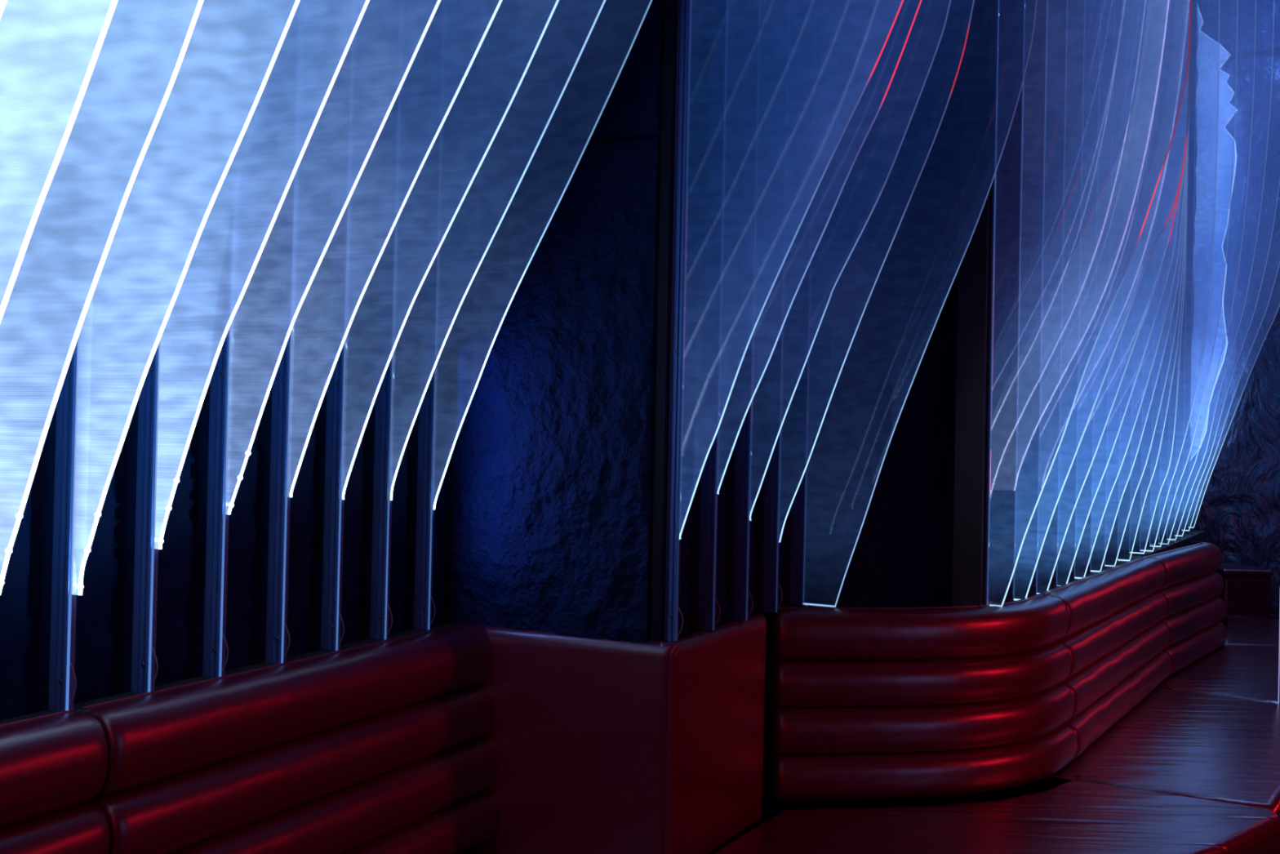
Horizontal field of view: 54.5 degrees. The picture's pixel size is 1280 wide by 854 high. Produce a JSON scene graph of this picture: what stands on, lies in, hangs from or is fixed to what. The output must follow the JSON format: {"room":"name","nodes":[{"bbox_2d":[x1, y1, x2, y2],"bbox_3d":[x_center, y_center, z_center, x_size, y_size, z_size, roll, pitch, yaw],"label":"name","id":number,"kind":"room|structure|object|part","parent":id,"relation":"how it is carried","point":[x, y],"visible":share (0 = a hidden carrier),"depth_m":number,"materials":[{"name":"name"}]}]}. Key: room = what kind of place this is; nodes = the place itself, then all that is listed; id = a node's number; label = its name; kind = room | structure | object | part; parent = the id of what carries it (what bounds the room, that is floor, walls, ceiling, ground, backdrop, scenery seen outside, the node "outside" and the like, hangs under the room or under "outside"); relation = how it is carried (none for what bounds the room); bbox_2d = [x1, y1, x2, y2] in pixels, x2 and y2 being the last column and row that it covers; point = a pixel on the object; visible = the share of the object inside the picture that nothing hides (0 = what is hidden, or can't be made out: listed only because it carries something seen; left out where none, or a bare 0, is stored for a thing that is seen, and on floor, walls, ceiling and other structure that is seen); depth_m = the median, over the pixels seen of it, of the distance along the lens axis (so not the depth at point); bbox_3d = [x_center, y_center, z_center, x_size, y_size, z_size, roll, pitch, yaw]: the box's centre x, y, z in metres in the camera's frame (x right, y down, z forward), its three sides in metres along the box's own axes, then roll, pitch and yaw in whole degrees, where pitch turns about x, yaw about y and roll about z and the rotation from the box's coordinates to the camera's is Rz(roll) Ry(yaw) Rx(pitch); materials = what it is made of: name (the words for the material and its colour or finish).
{"room":"entertainment venue","nodes":[
{"label":"entertainment venue","id":0,"kind":"room"},
{"bbox_2d":[0,0,459,720],"bbox_3d":[-1.194,-1.149,2.380,0.096,5.300,2.998,1,-1,24],"label":"wall","id":1,"kind":"structure","parent":0,"point":[104,608],"depth_m":3.10,"materials":[{"name":"brushed metal panels"},{"name":"glowing light strips"}]},
{"bbox_2d":[0,0,7,18],"bbox_3d":[-0.823,-1.625,1.652,1.187,4.350,0.025,1,-1,24],"label":"light fin","id":2,"kind":"object","parent":1,"relation":"attached to","point":[2,2],"visible":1,"depth_m":1.64,"materials":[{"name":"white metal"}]},
{"bbox_2d":[0,708,110,853],"bbox_3d":[-1.342,0.851,1.820,0.172,0.627,1.296,1,-1,26],"label":"banquette backrest","id":3,"kind":"object","parent":1,"relation":"attached to","point":[51,765],"visible":1,"depth_m":2.28,"materials":[{"name":"red leather"}]},
{"bbox_2d":[0,0,118,322],"bbox_3d":[-0.771,-1.621,1.855,1.114,4.350,0.025,1,-1,24],"label":"light fin","id":4,"kind":"object","parent":1,"relation":"attached to","point":[50,50],"visible":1,"depth_m":1.91,"materials":[{"name":"blue plastic"}]},
{"bbox_2d":[0,0,204,595],"bbox_3d":[-0.712,-1.617,2.054,1.058,4.350,0.025,1,-1,24],"label":"glass panel","id":5,"kind":"object","parent":1,"relation":"attached to","point":[145,43],"visible":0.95,"depth_m":2.15,"materials":[{"name":"blue glass"}]},
{"bbox_2d":[48,0,300,711],"bbox_3d":[-0.588,-1.613,2.224,1.144,4.350,0.025,1,-1,24],"label":"glass panel","id":6,"kind":"object","parent":1,"relation":"attached to","point":[233,47],"visible":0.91,"depth_m":2.36,"materials":[{"name":"blue glass"}]},
{"bbox_2d":[0,622,456,724],"bbox_3d":[-1.176,0.862,2.307,0.080,0.619,2.958,1,-1,24],"label":"trim","id":7,"kind":"structure","parent":1,"relation":"attached to","point":[77,707],"depth_m":2.89,"materials":[{"name":"grey"}]},
{"bbox_2d":[131,0,369,693],"bbox_3d":[-0.499,-1.609,2.411,1.151,4.350,0.025,1,-1,24],"label":"light fin","id":8,"kind":"object","parent":1,"relation":"attached to","point":[175,387],"visible":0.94,"depth_m":2.59,"materials":[{"name":"glass"}]},
{"bbox_3d":[-0.473,-1.750,2.404,1.094,4.028,0.006,1,-1,24],"label":"panel","id":9,"kind":"part","parent":8,"relation":"part of","materials":[{"name":"blue glass"}]},
{"bbox_2d":[81,622,500,853],"bbox_3d":[-0.736,0.878,3.074,0.173,0.627,1.475,1,-1,26],"label":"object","id":10,"kind":"object","parent":1,"relation":"attached to","point":[380,747],"visible":0.89,"depth_m":2.92,"materials":[{"name":"red leather"}]},
{"bbox_2d":[202,0,440,677],"bbox_3d":[-0.396,-1.604,2.590,1.193,4.350,0.025,1,-1,24],"label":"light fin","id":11,"kind":"object","parent":1,"relation":"attached to","point":[219,506],"visible":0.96,"depth_m":2.79,"materials":[{"name":"glass"}]},
{"bbox_3d":[-0.368,-1.777,2.584,1.136,3.965,0.006,1,-1,24],"label":"panel","id":12,"kind":"part","parent":11,"relation":"part of","materials":[{"name":"glass"}]},
{"bbox_2d":[265,0,502,663],"bbox_3d":[-0.294,-1.600,2.771,1.229,4.350,0.025,1,-1,24],"label":"glass panel","id":13,"kind":"object","parent":1,"relation":"attached to","point":[281,491],"visible":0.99,"depth_m":2.99,"materials":[{"name":"blue glass"}]},
{"bbox_3d":[-0.267,-1.788,2.765,1.172,3.932,0.006,1,-1,24],"label":"panel","id":14,"kind":"part","parent":13,"relation":"part of","materials":[{"name":"blue glass"}]},
{"bbox_2d":[320,0,559,650],"bbox_3d":[-0.213,-1.596,2.960,1.221,4.350,0.025,1,-1,24],"label":"glass panel","id":15,"kind":"object","parent":1,"relation":"attached to","point":[344,103],"visible":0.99,"depth_m":3.18,"materials":[{"name":"blue glass"}]},
{"bbox_3d":[-0.185,-1.778,2.954,1.165,3.945,0.006,1,-1,24],"label":"panel","id":16,"kind":"part","parent":15,"relation":"part of","materials":[{"name":"blue glass"}]},
{"bbox_2d":[369,0,605,639],"bbox_3d":[-0.125,-1.592,3.147,1.227,4.350,0.025,1,-1,24],"label":"glass panel","id":17,"kind":"object","parent":1,"relation":"attached to","point":[384,484],"visible":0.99,"depth_m":3.36,"materials":[{"name":"blue glass"}]},
{"bbox_3d":[-0.097,-1.770,3.140,1.171,3.954,0.006,1,-1,24],"label":"panel","id":18,"kind":"part","parent":17,"relation":"part of","materials":[{"name":"blue glass"}]},
{"bbox_2d":[413,0,652,630],"bbox_3d":[-0.040,-1.588,3.335,1.227,4.350,0.025,1,-1,24],"label":"light","id":19,"kind":"object","parent":1,"relation":"attached to","point":[425,503],"visible":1,"depth_m":3.55,"materials":[{"name":"glass"}]},
{"bbox_3d":[-0.013,-1.749,3.328,1.171,3.987,0.006,1,-1,24],"label":"panel","id":20,"kind":"part","parent":19,"relation":"part of","materials":[{"name":"blue glass"}]},
{"bbox_2d":[444,0,663,643],"bbox_3d":[-0.223,-1.564,3.619,0.669,4.400,0.102,1,-1,26],"label":"wall","id":21,"kind":"structure","parent":0,"point":[551,464],"depth_m":3.57,"materials":[{"name":"blue stone"}]},
{"bbox_2d":[664,0,904,641],"bbox_3d":[0.484,-1.577,3.278,0.866,4.350,0.025,1,-1,29],"label":"light","id":22,"kind":"object","parent":21,"relation":"attached to","point":[673,532],"visible":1,"depth_m":3.45,"materials":[{"name":"glass"}]},
{"bbox_3d":[0.509,-1.707,3.269,0.810,4.048,0.006,1,-1,29],"label":"panel","id":23,"kind":"part","parent":22,"relation":"part of","materials":[{"name":"blue glass"}]},
{"bbox_2d":[640,0,801,835],"bbox_3d":[0.311,-1.098,3.956,0.100,5.300,1.077,1,-1,29],"label":"wall","id":24,"kind":"structure","parent":0,"point":[701,9],"depth_m":3.92,"materials":[{"name":"brushed metal panels"},{"name":"glowing light strips"}]},
{"bbox_2d":[465,613,766,853],"bbox_3d":[0.029,0.933,3.637,0.989,0.680,0.508,2,-1,-23],"label":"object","id":25,"kind":"object","parent":24,"relation":"attached to","point":[602,746],"visible":0.91,"depth_m":3.51,"materials":[{"name":"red leather"}]},
{"bbox_2d":[649,0,678,641],"bbox_3d":[0.093,-1.108,3.476,0.030,5.300,0.068,1,-1,26],"label":"trim","id":26,"kind":"structure","parent":24,"relation":"attached to","point":[668,113],"depth_m":3.44,"materials":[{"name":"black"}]},
{"bbox_2d":[697,0,922,631],"bbox_3d":[0.577,-1.573,3.500,0.815,4.350,0.025,1,-1,29],"label":"light","id":27,"kind":"object","parent":24,"relation":"attached to","point":[709,488],"visible":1,"depth_m":3.66,"materials":[{"name":"glass"}]},
{"bbox_3d":[0.604,-1.762,3.492,0.759,3.930,0.006,1,-1,29],"label":"panel","id":28,"kind":"part","parent":27,"relation":"part of","materials":[{"name":"glass"}]},
{"bbox_2d":[731,0,951,621],"bbox_3d":[0.674,-1.568,3.719,0.774,4.350,0.025,1,-1,29],"label":"light","id":29,"kind":"object","parent":24,"relation":"attached to","point":[752,22],"visible":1,"depth_m":3.87,"materials":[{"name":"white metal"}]},
{"bbox_3d":[0.700,-1.713,3.711,0.718,4.019,0.006,1,-1,29],"label":"panel","id":30,"kind":"part","parent":29,"relation":"part of","materials":[{"name":"blue glass"}]},
{"bbox_2d":[761,0,974,612],"bbox_3d":[0.780,-1.563,3.934,0.753,4.350,0.025,1,-1,29],"label":"light","id":31,"kind":"object","parent":24,"relation":"attached to","point":[771,539],"visible":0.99,"depth_m":4.08,"materials":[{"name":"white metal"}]},
{"bbox_3d":[0.805,-1.663,3.925,0.697,4.092,0.006,1,-1,29],"label":"panel","id":32,"kind":"part","parent":31,"relation":"part of","materials":[{"name":"blue glass"}]},
{"bbox_2d":[789,0,1037,607],"bbox_3d":[0.933,-1.548,4.122,0.840,4.369,0.025,1,-1,29],"label":"light","id":33,"kind":"object","parent":24,"relation":"attached to","point":[809,7],"visible":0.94,"depth_m":4.29,"materials":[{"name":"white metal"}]},
{"bbox_3d":[0.956,-1.550,4.112,0.784,4.323,0.006,1,-1,29],"label":"panel","id":34,"kind":"part","parent":33,"relation":"part of","materials":[{"name":"glass"}]},
{"bbox_2d":[795,0,962,808],"bbox_3d":[0.903,-1.079,4.485,0.621,5.300,0.095,1,-1,-7],"label":"wall","id":35,"kind":"structure","parent":0,"point":[901,557],"depth_m":4.44,"materials":[{"name":"blue stone"}]},
{"bbox_2d":[948,0,995,804],"bbox_3d":[1.197,-1.073,4.402,0.100,5.300,0.065,1,-1,30],"label":"pillar","id":36,"kind":"structure","parent":35,"relation":"attached to","point":[978,58],"depth_m":4.37,"materials":[{"name":"black"}]},
{"bbox_2d":[946,0,1199,804],"bbox_3d":[2.771,-1.007,7.130,0.105,5.300,6.226,1,-1,30],"label":"wall","id":37,"kind":"structure","parent":0,"point":[1003,93],"depth_m":5.28,"materials":[{"name":"blue stone"}]},
{"bbox_2d":[983,0,1191,606],"bbox_3d":[1.521,-1.532,4.241,0.690,4.372,0.025,1,-1,30],"label":"light","id":38,"kind":"object","parent":37,"relation":"attached to","point":[988,477],"visible":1,"depth_m":4.37,"materials":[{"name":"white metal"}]},
{"bbox_2d":[1000,0,1192,600],"bbox_3d":[1.690,-1.516,4.576,0.642,4.388,0.025,1,-1,30],"label":"light","id":39,"kind":"object","parent":37,"relation":"attached to","point":[1017,31],"visible":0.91,"depth_m":4.71,"materials":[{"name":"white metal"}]},
{"bbox_2d":[997,528,1207,603],"bbox_3d":[2.729,1.015,6.897,0.150,0.590,5.946,1,-1,30],"label":"trim","id":40,"kind":"structure","parent":37,"relation":"attached to","point":[1199,535],"depth_m":7.06,"materials":[{"name":"grey"}]},
{"bbox_2d":[1023,0,1189,594],"bbox_3d":[1.860,-1.502,4.911,0.597,4.401,0.025,1,-1,30],"label":"light","id":41,"kind":"object","parent":37,"relation":"attached to","point":[1033,373],"visible":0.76,"depth_m":5.03,"materials":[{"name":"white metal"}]},
{"bbox_3d":[1.883,-1.504,4.901,0.540,4.355,0.006,1,-1,30],"label":"panel","id":42,"kind":"part","parent":41,"relation":"part of","materials":[{"name":"blue glass"}]},
{"bbox_2d":[1044,0,1187,586],"bbox_3d":[2.031,-1.493,5.246,0.553,4.405,0.025,1,-1,30],"label":"light","id":43,"kind":"object","parent":37,"relation":"attached to","point":[1060,30],"visible":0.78,"depth_m":5.36,"materials":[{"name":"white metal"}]},
{"bbox_3d":[2.053,-1.496,5.235,0.496,4.359,0.006,1,-1,30],"label":"panel","id":44,"kind":"part","parent":43,"relation":"part of","materials":[{"name":"blue glass"}]},
{"bbox_2d":[1063,0,1187,578],"bbox_3d":[2.201,-1.488,5.580,0.508,4.400,0.025,1,-1,30],"label":"light","id":45,"kind":"object","parent":37,"relation":"attached to","point":[1078,6],"visible":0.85,"depth_m":5.68,"materials":[{"name":"white glass"}]},
{"bbox_2d":[1080,0,1188,572],"bbox_3d":[2.372,-1.481,5.915,0.464,4.399,0.025,1,-1,30],"label":"light","id":46,"kind":"object","parent":37,"relation":"attached to","point":[1094,47],"visible":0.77,"depth_m":6.00,"materials":[{"name":"glass"}]},
{"bbox_2d":[1095,0,1188,566],"bbox_3d":[2.543,-1.472,6.250,0.419,4.401,0.025,1,-1,30],"label":"light","id":47,"kind":"object","parent":37,"relation":"attached to","point":[1108,5],"visible":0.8,"depth_m":6.33,"materials":[{"name":"glass"}]},
{"bbox_2d":[1107,0,1188,561],"bbox_3d":[2.713,-1.466,6.584,0.374,4.399,0.025,1,-1,30],"label":"light","id":48,"kind":"object","parent":37,"relation":"attached to","point":[1122,5],"visible":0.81,"depth_m":6.65,"materials":[{"name":"glass"}]},
{"bbox_2d":[1120,0,1188,556],"bbox_3d":[2.884,-1.465,6.919,0.330,4.384,0.025,1,-1,30],"label":"light","id":49,"kind":"object","parent":37,"relation":"attached to","point":[1134,5],"visible":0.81,"depth_m":6.97,"materials":[{"name":"glass"}]},
{"bbox_2d":[1130,0,1219,551],"bbox_3d":[3.117,-1.451,7.217,0.431,4.396,0.025,1,-1,30],"label":"light","id":50,"kind":"object","parent":37,"relation":"attached to","point":[1144,10],"visible":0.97,"depth_m":7.30,"materials":[{"name":"glass"}]},
{"bbox_2d":[1140,0,1238,547],"bbox_3d":[3.333,-1.444,7.525,0.492,4.394,0.025,1,-1,30],"label":"light","id":51,"kind":"object","parent":37,"relation":"attached to","point":[1154,12],"visible":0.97,"depth_m":7.62,"materials":[{"name":"glass"}]},
{"bbox_2d":[1150,0,1256,544],"bbox_3d":[3.554,-1.431,7.830,0.565,4.403,0.025,1,-1,30],"label":"light","id":52,"kind":"object","parent":37,"relation":"attached to","point":[1163,4],"visible":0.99,"depth_m":7.95,"materials":[{"name":"glass"}]},
{"bbox_2d":[1190,4,1237,460],"bbox_3d":[4.433,-1.515,9.662,0.361,3.604,0.012,1,-1,30],"label":"sheet","id":53,"kind":"object","parent":37,"relation":"attached to","point":[1197,5],"visible":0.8,"depth_m":9.60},
{"bbox_2d":[1159,0,1275,540],"bbox_3d":[3.779,-1.426,8.133,0.645,4.396,0.025,1,-1,30],"label":"light","id":54,"kind":"object","parent":37,"relation":"attached to","point":[1171,3],"visible":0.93,"depth_m":8.27,"materials":[{"name":"glass"}]},
{"bbox_2d":[1167,0,1279,537],"bbox_3d":[4.006,-1.420,8.434,0.732,4.391,0.025,1,-1,30],"label":"light","id":55,"kind":"object","parent":37,"relation":"attached to","point":[1180,3],"visible":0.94,"depth_m":8.59,"materials":[{"name":"glass"}]},
{"bbox_2d":[1174,0,1279,533],"bbox_3d":[4.237,-1.420,8.734,0.827,4.374,0.025,1,-1,30],"label":"light","id":56,"kind":"object","parent":37,"relation":"attached to","point":[1180,397],"visible":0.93,"depth_m":8.91,"materials":[{"name":"glass"}]},
{"bbox_2d":[1182,0,1279,530],"bbox_3d":[4.471,-1.413,9.031,0.928,4.371,0.025,1,-1,30],"label":"light","id":57,"kind":"object","parent":37,"relation":"attached to","point":[1194,11],"visible":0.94,"depth_m":9.24,"materials":[{"name":"glass"}]},
{"bbox_2d":[1191,0,1279,618],"bbox_3d":[5.766,-0.920,9.017,3.200,5.300,0.098,1,-1,30],"label":"wall","id":58,"kind":"structure","parent":0,"point":[1239,511],"depth_m":9.64,"materials":[{"name":"blue stone"}]},
{"bbox_2d":[1200,47,1279,63],"bbox_3d":[5.748,-2.870,9.015,3.080,0.040,0.042,1,-1,30],"label":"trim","id":59,"kind":"structure","parent":58,"relation":"attached to","point":[1268,51],"depth_m":9.63,"materials":[{"name":"blue"}]},
{"bbox_3d":[2.214,1.644,3.882,12.500,0.100,14.200,1,-1,0],"label":"floor","id":60,"kind":"structure","parent":0,"visible":0},
{"bbox_2d":[714,775,1279,853],"bbox_3d":[1.080,1.403,3.829,2.127,0.330,0.866,2,-1,-25],"label":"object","id":61,"kind":"structure","parent":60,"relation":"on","point":[1069,815],"depth_m":3.87,"materials":[{"name":"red leather"}]},
{"bbox_2d":[768,594,1076,801],"bbox_3d":[1.055,0.932,4.311,1.321,0.627,0.351,2,-1,-26],"label":"panel","id":62,"kind":"object","parent":61,"relation":"on","point":[866,703],"visible":1,"depth_m":4.13,"materials":[{"name":"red leather"}]},
{"bbox_2d":[1057,687,1279,817],"bbox_3d":[2.365,1.447,5.147,0.851,0.330,2.092,1,-1,31],"label":"tile","id":63,"kind":"object","parent":60,"relation":"on","point":[1180,743],"visible":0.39,"depth_m":4.88,"materials":[{"name":"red leather"}]},
{"bbox_2d":[1035,556,1172,759],"bbox_3d":[2.126,0.970,5.569,0.174,0.627,2.089,1,-1,32],"label":"panel","id":64,"kind":"object","parent":63,"relation":"on","point":[1115,638],"visible":0.84,"depth_m":5.31,"materials":[{"name":"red leather"}]},
{"bbox_3d":[2.072,0.961,5.603,0.045,0.598,2.089,1,-1,32],"label":"panel","id":65,"kind":"part","parent":64,"relation":"part of","materials":[{"name":"red leather"}]},
{"bbox_2d":[1278,607,1279,703],"bbox_3d":[3.216,0.832,5.755,0.450,0.949,0.010,1,-1,30],"label":"divider","id":66,"kind":"object","parent":63,"relation":"on","point":[1279,607],"visible":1,"depth_m":5.86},
{"bbox_2d":[1156,644,1279,704],"bbox_3d":[3.441,1.491,6.916,0.854,0.330,2.265,1,-1,32],"label":"seat cushion","id":67,"kind":"object","parent":60,"relation":"on","point":[1244,672],"visible":0.48,"depth_m":6.57,"materials":[{"name":"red leather"}]},
{"bbox_2d":[1141,541,1227,675],"bbox_3d":[3.147,1.010,7.109,0.235,0.627,1.577,1,-1,33],"label":"banquette backrest","id":68,"kind":"object","parent":67,"relation":"on","point":[1191,588],"visible":0.83,"depth_m":6.92,"materials":[{"name":"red leather"}]},
{"bbox_3d":[3.066,1.000,7.099,0.110,0.598,1.462,1,-1,33],"label":"panel","id":69,"kind":"part","parent":68,"relation":"part of","materials":[{"name":"red leather"}]},
{"bbox_2d":[1208,562,1273,653],"bbox_3d":[4.389,1.368,9.240,0.370,0.670,0.545,1,-1,0],"label":"seat block","id":70,"kind":"object","parent":60,"relation":"on","point":[1246,591],"visible":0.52,"depth_m":8.97,"materials":[{"name":"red leather"}]},
{"bbox_2d":[1222,617,1279,645],"bbox_3d":[4.306,1.525,8.262,0.761,0.330,1.705,1,-1,26],"label":"seat cushion","id":71,"kind":"object","parent":60,"relation":"on","point":[1241,631],"visible":0.48,"depth_m":8.21,"materials":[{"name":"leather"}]}
]}

